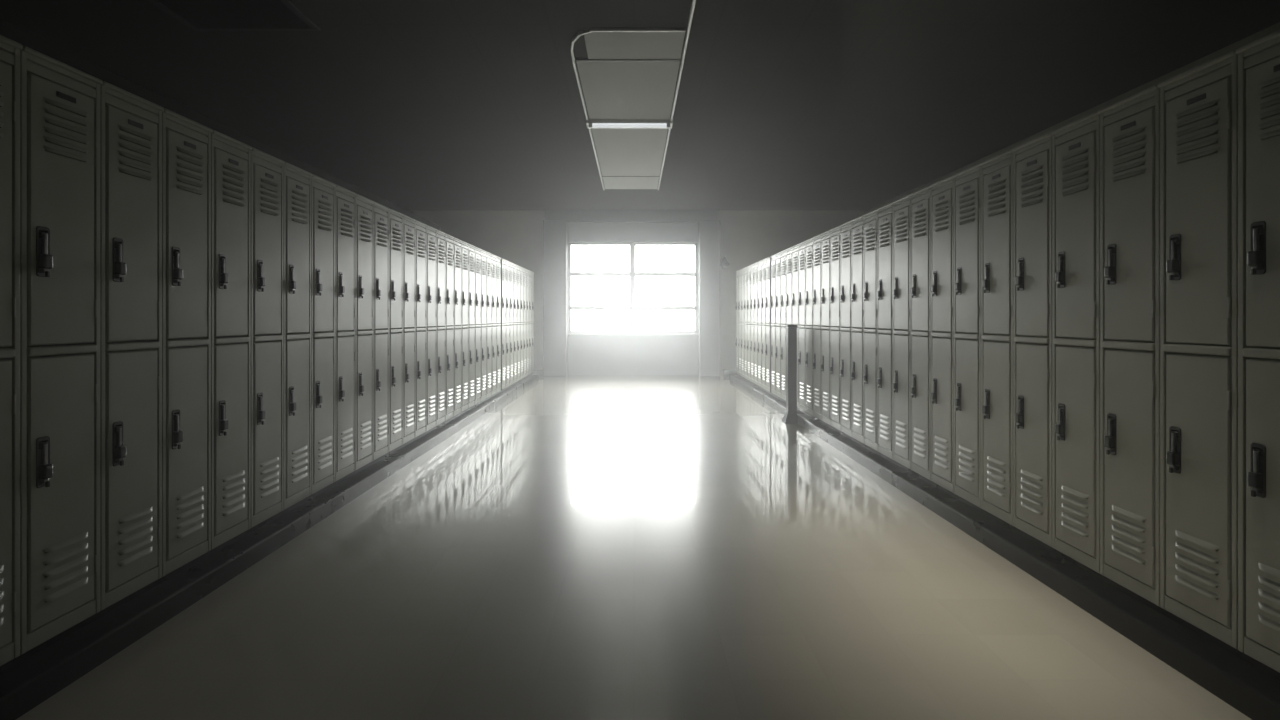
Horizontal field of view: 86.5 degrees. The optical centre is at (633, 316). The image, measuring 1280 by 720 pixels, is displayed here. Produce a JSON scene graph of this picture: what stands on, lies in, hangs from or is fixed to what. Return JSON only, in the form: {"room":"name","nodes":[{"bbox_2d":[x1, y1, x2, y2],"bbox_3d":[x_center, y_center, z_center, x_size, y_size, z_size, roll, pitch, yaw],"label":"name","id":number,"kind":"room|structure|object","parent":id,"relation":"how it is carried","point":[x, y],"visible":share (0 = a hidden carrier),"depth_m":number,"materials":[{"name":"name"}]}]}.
{"room":"school corridor","nodes":[
{"label":"school corridor","id":0,"kind":"room"},
{"bbox_2d":[543,220,567,375],"bbox_3d":[-1.525,-0.360,13.230,0.440,3.000,0.340,0,0,0],"label":"wall","id":1,"kind":"structure","parent":0,"point":[555,232],"depth_m":13.06,"materials":[{"name":"grey paint"}]},
{"bbox_2d":[545,210,718,222],"bbox_3d":[-0.045,-1.980,13.350,3.400,0.240,0.100,0,0,0],"label":"wall header","id":2,"kind":"structure","parent":0,"point":[571,216],"depth_m":13.30,"materials":[{"name":"grey paint"}]},
{"bbox_2d":[16,375,1251,719],"bbox_3d":[0.000,1.240,5.450,9.600,0.200,16.500,0,0,0],"label":"floor","id":3,"kind":"structure","parent":0,"point":[585,547],"depth_m":2.67,"materials":[{"name":"tile"}]},
{"bbox_2d":[0,374,537,719],"bbox_3d":[-1.975,1.075,4.915,0.450,0.129,15.010,0,0,0],"label":"baseboard","id":4,"kind":"structure","parent":3,"relation":"on","point":[29,679],"depth_m":2.68,"materials":[{"name":"black plastic"}]},
{"bbox_2d":[0,35,22,665],"bbox_3d":[-2.009,0.099,1.877,0.403,1.823,0.301,0,0,0],"label":"locker","id":5,"kind":"object","parent":4,"relation":"on","point":[9,49],"visible":1,"depth_m":1.99,"materials":[{"name":"metal"}]},
{"bbox_2d":[0,19,439,229],"bbox_3d":[-1.870,-0.842,1.960,0.040,0.061,9.080,0,0,0],"label":"trim","id":6,"kind":"structure","parent":5,"relation":"on","point":[8,30],"depth_m":2.68,"materials":[{"name":"grey metal"}]},
{"bbox_2d":[20,46,102,654],"bbox_3d":[-2.009,0.099,2.183,0.403,1.823,0.301,0,0,0],"label":"locker","id":7,"kind":"object","parent":4,"relation":"on","point":[60,102],"visible":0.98,"depth_m":2.15,"materials":[{"name":"metal"}]},
{"bbox_2d":[100,81,163,610],"bbox_3d":[-2.009,0.099,2.487,0.403,1.823,0.301,0,0,0],"label":"locker","id":8,"kind":"object","parent":4,"relation":"on","point":[130,124],"visible":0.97,"depth_m":2.47,"materials":[{"name":"metal"}]},
{"bbox_2d":[162,108,212,576],"bbox_3d":[-2.009,0.099,2.792,0.403,1.823,0.301,0,0,0],"label":"locker","id":9,"kind":"object","parent":4,"relation":"on","point":[186,143],"visible":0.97,"depth_m":2.78,"materials":[{"name":"metal"}]},
{"bbox_2d":[211,130,251,549],"bbox_3d":[-2.009,0.099,3.098,0.403,1.823,0.301,0,0,0],"label":"locker","id":10,"kind":"object","parent":4,"relation":"on","point":[230,157],"visible":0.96,"depth_m":3.07,"materials":[{"name":"metal"}]},
{"bbox_2d":[251,147,284,527],"bbox_3d":[-2.009,0.099,3.402,0.403,1.823,0.301,0,0,0],"label":"locker","id":11,"kind":"object","parent":4,"relation":"on","point":[267,171],"visible":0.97,"depth_m":3.39,"materials":[{"name":"metal"}]},
{"bbox_2d":[284,162,312,509],"bbox_3d":[-2.009,0.099,3.708,0.403,1.823,0.301,0,0,0],"label":"locker","id":12,"kind":"object","parent":4,"relation":"on","point":[297,181],"visible":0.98,"depth_m":3.68,"materials":[{"name":"metal"}]},
{"bbox_2d":[311,174,335,494],"bbox_3d":[-2.009,0.099,4.013,0.403,1.823,0.301,0,0,0],"label":"locker","id":13,"kind":"object","parent":4,"relation":"on","point":[322,190],"visible":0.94,"depth_m":3.98,"materials":[{"name":"metal"}]},
{"bbox_2d":[335,185,356,481],"bbox_3d":[-2.009,0.099,4.317,0.403,1.823,0.301,0,0,0],"label":"locker","id":14,"kind":"object","parent":4,"relation":"on","point":[344,198],"visible":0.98,"depth_m":4.29,"materials":[{"name":"metal"}]},
{"bbox_2d":[355,194,373,470],"bbox_3d":[-2.009,0.099,4.622,0.403,1.823,0.301,0,0,0],"label":"locker","id":15,"kind":"object","parent":4,"relation":"on","point":[363,205],"visible":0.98,"depth_m":4.60,"materials":[{"name":"metal"}]},
{"bbox_2d":[373,201,389,460],"bbox_3d":[-2.009,0.099,4.928,0.403,1.823,0.301,0,0,0],"label":"locker","id":16,"kind":"object","parent":4,"relation":"on","point":[380,212],"visible":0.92,"depth_m":4.89,"materials":[{"name":"metal"}]},
{"bbox_2d":[389,209,403,451],"bbox_3d":[-2.009,0.099,5.232,0.403,1.823,0.301,0,0,0],"label":"locker","id":17,"kind":"object","parent":4,"relation":"on","point":[395,218],"visible":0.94,"depth_m":5.22,"materials":[{"name":"metal"}]},
{"bbox_2d":[403,215,415,443],"bbox_3d":[-2.009,0.099,5.537,0.403,1.823,0.301,0,0,0],"label":"locker","id":18,"kind":"object","parent":4,"relation":"on","point":[408,222],"visible":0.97,"depth_m":5.51,"materials":[{"name":"metal"}]},
{"bbox_2d":[415,220,426,436],"bbox_3d":[-2.009,0.099,5.843,0.403,1.823,0.301,0,0,0],"label":"locker","id":19,"kind":"object","parent":4,"relation":"on","point":[420,228],"visible":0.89,"depth_m":5.82,"materials":[{"name":"metal"}]},
{"bbox_2d":[426,225,436,430],"bbox_3d":[-2.009,0.099,6.147,0.403,1.823,0.301,0,0,0],"label":"locker","id":20,"kind":"object","parent":4,"relation":"on","point":[430,231],"visible":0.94,"depth_m":6.11,"materials":[{"name":"metal"}]},
{"bbox_2d":[436,229,445,425],"bbox_3d":[-2.009,0.099,6.452,0.403,1.823,0.301,0,0,0],"label":"locker","id":21,"kind":"object","parent":4,"relation":"on","point":[440,236],"visible":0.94,"depth_m":6.42,"materials":[{"name":"metal"}]},
{"bbox_2d":[445,233,454,420],"bbox_3d":[-2.009,0.099,6.758,0.403,1.823,0.301,0,0,0],"label":"locker","id":22,"kind":"object","parent":4,"relation":"on","point":[449,240],"visible":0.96,"depth_m":6.74,"materials":[{"name":"metal"}]},
{"bbox_2d":[454,237,461,415],"bbox_3d":[-2.009,0.099,7.062,0.403,1.823,0.301,0,0,0],"label":"locker","id":23,"kind":"object","parent":4,"relation":"on","point":[457,242],"visible":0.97,"depth_m":7.04,"materials":[{"name":"metal"}]},
{"bbox_2d":[461,241,468,411],"bbox_3d":[-2.009,0.099,7.367,0.403,1.823,0.301,0,0,0],"label":"locker","id":24,"kind":"object","parent":4,"relation":"on","point":[464,245],"visible":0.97,"depth_m":7.33,"materials":[{"name":"metal"}]},
{"bbox_2d":[468,244,475,407],"bbox_3d":[-2.009,0.099,7.673,0.403,1.823,0.301,0,0,0],"label":"locker","id":25,"kind":"object","parent":4,"relation":"on","point":[471,248],"visible":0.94,"depth_m":7.65,"materials":[{"name":"metal"}]},
{"bbox_2d":[475,247,481,403],"bbox_3d":[-2.009,0.099,7.978,0.403,1.823,0.301,0,0,0],"label":"locker","id":26,"kind":"object","parent":4,"relation":"on","point":[477,250],"visible":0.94,"depth_m":7.96,"materials":[{"name":"metal"}]},
{"bbox_2d":[481,250,486,400],"bbox_3d":[-2.009,0.099,8.283,0.403,1.823,0.301,0,0,0],"label":"locker","id":27,"kind":"object","parent":4,"relation":"on","point":[483,252],"visible":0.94,"depth_m":8.26,"materials":[{"name":"metal"}]},
{"bbox_2d":[486,252,491,397],"bbox_3d":[-2.009,0.099,8.588,0.403,1.823,0.301,0,0,0],"label":"locker","id":28,"kind":"object","parent":4,"relation":"on","point":[488,255],"visible":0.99,"depth_m":8.56,"materials":[{"name":"metal"}]},
{"bbox_2d":[492,254,496,394],"bbox_3d":[-2.009,0.099,8.893,0.403,1.823,0.301,0,0,0],"label":"locker","id":29,"kind":"object","parent":4,"relation":"on","point":[493,255],"visible":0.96,"depth_m":8.86,"materials":[{"name":"metal"}]},
{"bbox_2d":[496,256,501,392],"bbox_3d":[-2.009,0.099,9.197,0.403,1.823,0.301,0,0,0],"label":"locker","id":30,"kind":"object","parent":4,"relation":"on","point":[498,259],"visible":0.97,"depth_m":9.17,"materials":[{"name":"metal"}]},
{"bbox_2d":[501,259,501,389],"bbox_3d":[-1.875,0.105,9.375,0.110,1.810,0.046,0,0,0],"label":"trim","id":31,"kind":"structure","parent":4,"relation":"on","point":[501,259],"depth_m":9.35,"materials":[{"name":"grey metal"}]},
{"bbox_2d":[502,258,505,388],"bbox_3d":[-2.009,0.099,9.553,0.403,1.823,0.301,0,0,0],"label":"locker","id":32,"kind":"object","parent":4,"relation":"on","point":[503,260],"visible":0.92,"depth_m":9.55,"materials":[{"name":"metal"}]},
{"bbox_2d":[506,260,509,386],"bbox_3d":[-2.009,0.099,9.857,0.403,1.823,0.301,0,0,0],"label":"locker","id":33,"kind":"object","parent":4,"relation":"on","point":[507,262],"visible":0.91,"depth_m":9.85,"materials":[{"name":"metal"}]},
{"bbox_2d":[510,262,513,384],"bbox_3d":[-2.009,0.099,10.162,0.403,1.823,0.301,0,0,0],"label":"locker","id":34,"kind":"object","parent":4,"relation":"on","point":[511,263],"visible":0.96,"depth_m":10.15,"materials":[{"name":"metal"}]},
{"bbox_2d":[513,264,516,382],"bbox_3d":[-2.009,0.099,10.467,0.403,1.823,0.301,0,0,0],"label":"locker","id":35,"kind":"object","parent":4,"relation":"on","point":[514,265],"visible":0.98,"depth_m":10.42,"materials":[{"name":"metal"}]},
{"bbox_2d":[517,265,520,380],"bbox_3d":[-2.009,0.099,10.773,0.403,1.823,0.301,0,0,0],"label":"locker","id":36,"kind":"object","parent":4,"relation":"on","point":[518,267],"visible":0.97,"depth_m":10.76,"materials":[{"name":"metal"}]},
{"bbox_2d":[520,267,523,379],"bbox_3d":[-2.009,0.099,11.078,0.403,1.823,0.301,0,0,0],"label":"locker","id":37,"kind":"object","parent":4,"relation":"on","point":[521,268],"visible":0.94,"depth_m":11.05,"materials":[{"name":"metal"}]},
{"bbox_2d":[523,268,526,377],"bbox_3d":[-2.009,0.099,11.383,0.403,1.823,0.301,0,0,0],"label":"locker","id":38,"kind":"object","parent":4,"relation":"on","point":[524,269],"visible":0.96,"depth_m":11.35,"materials":[{"name":"metal"}]},
{"bbox_2d":[526,270,528,375],"bbox_3d":[-2.009,0.099,11.688,0.403,1.823,0.301,0,0,0],"label":"locker","id":39,"kind":"object","parent":4,"relation":"on","point":[527,271],"visible":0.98,"depth_m":11.67,"materials":[{"name":"metal"}]},
{"bbox_2d":[529,270,531,374],"bbox_3d":[-2.009,0.099,11.992,0.403,1.823,0.301,0,0,0],"label":"locker","id":40,"kind":"object","parent":4,"relation":"on","point":[530,272],"visible":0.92,"depth_m":12.01,"materials":[{"name":"metal"}]},
{"bbox_2d":[531,272,533,373],"bbox_3d":[-2.009,0.099,12.297,0.403,1.823,0.301,0,0,0],"label":"locker","id":41,"kind":"object","parent":4,"relation":"on","point":[532,272],"visible":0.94,"depth_m":12.27,"materials":[{"name":"metal"}]},
{"bbox_2d":[782,324,797,423],"bbox_3d":[1.684,0.610,7.340,0.138,1.060,0.170,0,0,0],"label":"post","id":42,"kind":"object","parent":3,"relation":"on","point":[790,416],"visible":1,"depth_m":7.29,"materials":[{"name":"metal"}]},
{"bbox_2d":[730,373,1279,719],"bbox_3d":[1.975,1.075,4.915,0.450,0.129,15.010,0,0,0],"label":"baseboard","id":43,"kind":"structure","parent":3,"relation":"on","point":[1251,687],"depth_m":2.63,"materials":[{"name":"black plastic"}]},
{"bbox_2d":[735,271,738,374],"bbox_3d":[2.009,0.099,12.025,0.403,1.823,0.301,0,0,0],"label":"locker","id":44,"kind":"object","parent":43,"relation":"on","point":[737,272],"visible":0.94,"depth_m":12.01,"materials":[{"name":"metal"}]},
{"bbox_2d":[738,270,741,375],"bbox_3d":[2.009,0.099,11.720,0.403,1.823,0.301,0,0,0],"label":"locker","id":45,"kind":"object","parent":43,"relation":"on","point":[740,271],"visible":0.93,"depth_m":11.67,"materials":[{"name":"metal"}]},
{"bbox_2d":[741,268,744,377],"bbox_3d":[2.009,0.099,11.415,0.403,1.823,0.301,0,0,0],"label":"locker","id":46,"kind":"object","parent":43,"relation":"on","point":[743,269],"visible":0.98,"depth_m":11.35,"materials":[{"name":"metal"}]},
{"bbox_2d":[744,267,747,379],"bbox_3d":[2.009,0.099,11.111,0.403,1.823,0.301,0,0,0],"label":"locker","id":47,"kind":"object","parent":43,"relation":"on","point":[745,268],"visible":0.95,"depth_m":11.05,"materials":[{"name":"metal"}]},
{"bbox_2d":[747,266,750,380],"bbox_3d":[2.009,0.099,10.806,0.403,1.823,0.301,0,0,0],"label":"locker","id":48,"kind":"object","parent":43,"relation":"on","point":[748,267],"visible":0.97,"depth_m":10.76,"materials":[{"name":"metal"}]},
{"bbox_2d":[750,264,753,382],"bbox_3d":[2.009,0.099,10.501,0.403,1.823,0.301,0,0,0],"label":"locker","id":49,"kind":"object","parent":43,"relation":"on","point":[752,265],"visible":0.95,"depth_m":10.49,"materials":[{"name":"metal"}]},
{"bbox_2d":[753,262,757,384],"bbox_3d":[2.009,0.099,10.195,0.403,1.823,0.301,0,0,0],"label":"locker","id":50,"kind":"object","parent":43,"relation":"on","point":[755,347],"visible":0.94,"depth_m":10.17,"materials":[{"name":"metal"}]},
{"bbox_2d":[757,261,761,386],"bbox_3d":[2.009,0.099,9.890,0.403,1.823,0.301,0,0,0],"label":"locker","id":51,"kind":"object","parent":43,"relation":"on","point":[759,306],"visible":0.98,"depth_m":9.89,"materials":[{"name":"metal"}]},
{"bbox_2d":[761,259,765,388],"bbox_3d":[2.009,0.099,9.585,0.403,1.823,0.301,0,0,0],"label":"locker","id":52,"kind":"object","parent":43,"relation":"on","point":[763,349],"visible":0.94,"depth_m":9.58,"materials":[{"name":"metal"}]},
{"bbox_2d":[765,257,769,391],"bbox_3d":[2.009,0.099,9.280,0.403,1.823,0.301,0,0,0],"label":"locker","id":53,"kind":"object","parent":43,"relation":"on","point":[767,304],"visible":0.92,"depth_m":9.27,"materials":[{"name":"metal"}]},
{"bbox_2d":[770,257,770,391],"bbox_3d":[1.877,0.105,9.103,0.106,1.810,0.046,0,0,0],"label":"trim","id":54,"kind":"structure","parent":43,"relation":"on","point":[770,257],"depth_m":9.09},
{"bbox_2d":[770,254,775,394],"bbox_3d":[2.009,0.099,8.925,0.403,1.823,0.301,0,0,0],"label":"locker","id":55,"kind":"object","parent":43,"relation":"on","point":[773,257],"visible":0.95,"depth_m":8.91,"materials":[{"name":"metal"}]},
{"bbox_2d":[775,252,780,397],"bbox_3d":[2.009,0.099,8.620,0.403,1.823,0.301,0,0,0],"label":"locker","id":56,"kind":"object","parent":43,"relation":"on","point":[778,255],"visible":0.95,"depth_m":8.60,"materials":[{"name":"metal"}]},
{"bbox_2d":[780,250,786,399],"bbox_3d":[2.009,0.099,8.316,0.403,1.823,0.301,0,0,0],"label":"locker","id":57,"kind":"object","parent":43,"relation":"on","point":[784,252],"visible":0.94,"depth_m":8.32,"materials":[{"name":"metal"}]},
{"bbox_2d":[786,247,791,323],"bbox_3d":[2.009,0.099,8.011,0.403,1.823,0.301,0,0,0],"label":"locker","id":58,"kind":"object","parent":43,"relation":"on","point":[789,250],"visible":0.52,"depth_m":7.99,"materials":[{"name":"metal"}]},
{"bbox_2d":[792,244,798,407],"bbox_3d":[2.009,0.099,7.705,0.403,1.823,0.301,0,0,0],"label":"locker","id":59,"kind":"object","parent":43,"relation":"on","point":[795,249],"visible":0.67,"depth_m":7.65,"materials":[{"name":"metal"}]},
{"bbox_2d":[798,241,805,411],"bbox_3d":[2.009,0.099,7.401,0.403,1.823,0.301,0,0,0],"label":"locker","id":60,"kind":"object","parent":43,"relation":"on","point":[802,246],"visible":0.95,"depth_m":7.38,"materials":[{"name":"metal"}]},
{"bbox_2d":[805,237,812,414],"bbox_3d":[2.009,0.099,7.096,0.403,1.823,0.301,0,0,0],"label":"locker","id":61,"kind":"object","parent":43,"relation":"on","point":[809,243],"visible":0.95,"depth_m":7.08,"materials":[{"name":"metal"}]},
{"bbox_2d":[812,234,821,419],"bbox_3d":[2.009,0.099,6.790,0.403,1.823,0.301,0,0,0],"label":"locker","id":62,"kind":"object","parent":43,"relation":"on","point":[817,240],"visible":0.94,"depth_m":6.77,"materials":[{"name":"metal"}]},
{"bbox_2d":[821,230,830,424],"bbox_3d":[2.009,0.099,6.486,0.403,1.823,0.301,0,0,0],"label":"locker","id":63,"kind":"object","parent":43,"relation":"on","point":[826,236],"visible":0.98,"depth_m":6.46,"materials":[{"name":"metal"}]},
{"bbox_2d":[830,225,840,430],"bbox_3d":[2.009,0.099,6.181,0.403,1.823,0.301,0,0,0],"label":"locker","id":64,"kind":"object","parent":43,"relation":"on","point":[835,367],"visible":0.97,"depth_m":6.15,"materials":[{"name":"metal"}]},
{"bbox_2d":[840,221,851,436],"bbox_3d":[2.009,0.099,5.875,0.403,1.823,0.301,0,0,0],"label":"locker","id":65,"kind":"object","parent":43,"relation":"on","point":[846,228],"visible":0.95,"depth_m":5.85,"materials":[{"name":"metal"}]},
{"bbox_2d":[851,215,863,443],"bbox_3d":[2.009,0.099,5.571,0.403,1.823,0.301,0,0,0],"label":"locker","id":66,"kind":"object","parent":43,"relation":"on","point":[857,373],"visible":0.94,"depth_m":5.55,"materials":[{"name":"metal"}]},
{"bbox_2d":[863,209,877,450],"bbox_3d":[2.009,0.099,5.266,0.403,1.823,0.301,0,0,0],"label":"locker","id":67,"kind":"object","parent":43,"relation":"on","point":[870,376],"visible":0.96,"depth_m":5.24,"materials":[{"name":"metal"}]},
{"bbox_2d":[876,202,892,459],"bbox_3d":[2.009,0.099,4.960,0.403,1.823,0.301,0,0,0],"label":"locker","id":68,"kind":"object","parent":43,"relation":"on","point":[885,213],"visible":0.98,"depth_m":4.94,"materials":[{"name":"metal"}]},
{"bbox_2d":[892,195,910,468],"bbox_3d":[2.009,0.099,4.655,0.403,1.823,0.301,0,0,0],"label":"locker","id":69,"kind":"object","parent":43,"relation":"on","point":[902,206],"visible":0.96,"depth_m":4.63,"materials":[{"name":"metal"}]},
{"bbox_2d":[909,186,930,479],"bbox_3d":[2.009,0.099,4.351,0.403,1.823,0.301,0,0,0],"label":"locker","id":70,"kind":"object","parent":43,"relation":"on","point":[920,199],"visible":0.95,"depth_m":4.33,"materials":[{"name":"metal"}]},
{"bbox_2d":[929,175,953,492],"bbox_3d":[2.009,0.099,4.045,0.403,1.823,0.301,0,0,0],"label":"locker","id":71,"kind":"object","parent":43,"relation":"on","point":[942,191],"visible":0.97,"depth_m":4.02,"materials":[{"name":"metal"}]},
{"bbox_2d":[952,163,980,507],"bbox_3d":[2.009,0.099,3.740,0.403,1.823,0.301,0,0,0],"label":"locker","id":72,"kind":"object","parent":43,"relation":"on","point":[967,182],"visible":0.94,"depth_m":3.72,"materials":[{"name":"metal"}]},
{"bbox_2d":[980,149,1012,525],"bbox_3d":[2.009,0.099,3.436,0.403,1.823,0.301,0,0,0],"label":"locker","id":73,"kind":"object","parent":43,"relation":"on","point":[996,171],"visible":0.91,"depth_m":3.41,"materials":[{"name":"metal"}]},
{"bbox_2d":[1012,132,1051,546],"bbox_3d":[2.009,0.099,3.131,0.403,1.823,0.301,0,0,0],"label":"locker","id":74,"kind":"object","parent":43,"relation":"on","point":[1032,159],"visible":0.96,"depth_m":3.12,"materials":[{"name":"metal"}]},
{"bbox_2d":[1050,111,1099,573],"bbox_3d":[2.009,0.099,2.825,0.403,1.823,0.301,0,0,0],"label":"locker","id":75,"kind":"object","parent":43,"relation":"on","point":[1075,144],"visible":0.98,"depth_m":2.80,"materials":[{"name":"metal"}]},
{"bbox_2d":[1098,84,1159,606],"bbox_3d":[2.009,0.099,2.521,0.403,1.823,0.301,0,0,0],"label":"locker","id":76,"kind":"object","parent":43,"relation":"on","point":[1129,126],"visible":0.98,"depth_m":2.50,"materials":[{"name":"metal"}]},
{"bbox_2d":[1158,50,1237,648],"bbox_3d":[2.009,0.099,2.216,0.403,1.823,0.301,0,0,0],"label":"locker","id":77,"kind":"object","parent":43,"relation":"on","point":[1199,104],"visible":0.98,"depth_m":2.20,"materials":[{"name":"metal"}]},
{"bbox_2d":[1236,29,1279,672],"bbox_3d":[2.009,0.099,1.911,0.403,1.823,0.301,0,0,0],"label":"locker","id":78,"kind":"object","parent":43,"relation":"on","point":[1259,59],"visible":1,"depth_m":1.98,"materials":[{"name":"metal"}]},
{"bbox_2d":[408,210,866,374],"bbox_3d":[0.000,-0.480,13.550,9.200,3.240,0.300,0,0,0],"label":"wall","id":79,"kind":"structure","parent":0,"point":[747,237],"depth_m":13.40,"materials":[{"name":"grey paint"}]},
{"bbox_2d":[532,370,542,374],"bbox_3d":[-3.180,1.090,13.393,2.840,0.100,0.015,0,0,0],"label":"baseboard","id":80,"kind":"structure","parent":79,"relation":"attached to","point":[536,372],"depth_m":13.39,"materials":[{"name":"black plastic"}]},
{"bbox_2d":[567,242,698,334],"bbox_3d":[-0.020,-0.562,13.440,2.620,1.835,0.220,0,0,0],"label":"window","id":81,"kind":"structure","parent":79,"relation":"in","point":[632,273],"depth_m":13.48,"materials":[{"name":"white metal"}]},
{"bbox_2d":[720,257,728,267],"bbox_3d":[1.775,-1.070,13.303,0.190,0.220,0.195,0,0,0],"label":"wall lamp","id":82,"kind":"object","parent":79,"relation":"attached to","point":[724,263],"visible":0.98,"depth_m":13.25,"materials":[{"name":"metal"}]},
{"bbox_2d":[723,370,735,374],"bbox_3d":[3.180,1.090,13.393,2.840,0.100,0.015,0,0,0],"label":"baseboard","id":83,"kind":"structure","parent":79,"relation":"attached to","point":[725,372],"depth_m":13.39,"materials":[{"name":"black plastic"}]},
{"bbox_2d":[0,0,1279,209],"bbox_3d":[0.000,-2.200,5.450,9.600,0.200,16.500,0,0,0],"label":"ceiling","id":84,"kind":"structure","parent":0,"point":[411,104],"depth_m":5.96,"materials":[{"name":"paint"}]},
{"bbox_2d":[148,0,320,30],"bbox_3d":[-2.740,-2.090,4.550,0.920,0.020,0.800,0,0,0],"label":"ceiling vent","id":85,"kind":"object","parent":84,"relation":"in","point":[198,15],"visible":1,"depth_m":4.69,"materials":[{"name":"metal"}]},
{"bbox_2d":[571,0,695,189],"bbox_3d":[-0.048,-2.051,7.150,0.925,0.098,7.900,0,0,0],"label":"ceiling light","id":86,"kind":"object","parent":84,"relation":"attached to","point":[628,76],"visible":1,"depth_m":6.36,"materials":[{"name":"metal"}]},
{"bbox_2d":[576,62,679,118],"bbox_3d":[-0.048,-2.091,6.353,0.849,0.018,1.635,0,0,0],"label":"diffuser","id":87,"kind":"object","parent":86,"relation":"attached to","point":[611,90],"depth_m":6.20,"materials":[{"name":"white plastic"}]},
{"bbox_2d":[592,129,667,175],"bbox_3d":[-0.048,-2.091,8.723,0.849,0.018,2.645,0,0,0],"label":"diffuser","id":88,"kind":"object","parent":86,"relation":"attached to","point":[620,152],"depth_m":8.55,"materials":[{"name":"white plastic"}]},
{"bbox_2d":[602,177,658,188],"bbox_3d":[-0.048,-2.091,10.582,0.849,0.018,0.995,0,0,0],"label":"diffuser","id":89,"kind":"object","parent":86,"relation":"attached to","point":[609,182],"depth_m":10.53,"materials":[{"name":"white plastic"}]},
{"bbox_2d":[583,30,684,58],"bbox_3d":[0.004,-2.091,5.230,0.747,0.018,0.530,0,0,0],"label":"diffuser","id":90,"kind":"object","parent":86,"relation":"attached to","point":[600,44],"depth_m":5.19,"materials":[{"name":"white plastic"}]},
{"bbox_2d":[698,220,719,375],"bbox_3d":[1.460,-0.360,13.230,0.390,3.000,0.340,0,0,0],"label":"wall","id":91,"kind":"structure","parent":0,"point":[708,230],"depth_m":13.06,"materials":[{"name":"grey paint"}]},
{"bbox_2d":[867,22,1279,212],"bbox_3d":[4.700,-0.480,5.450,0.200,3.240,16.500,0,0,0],"label":"trim","id":92,"kind":"structure","parent":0,"point":[1271,29],"depth_m":6.44,"materials":[{"name":"grey metal"}]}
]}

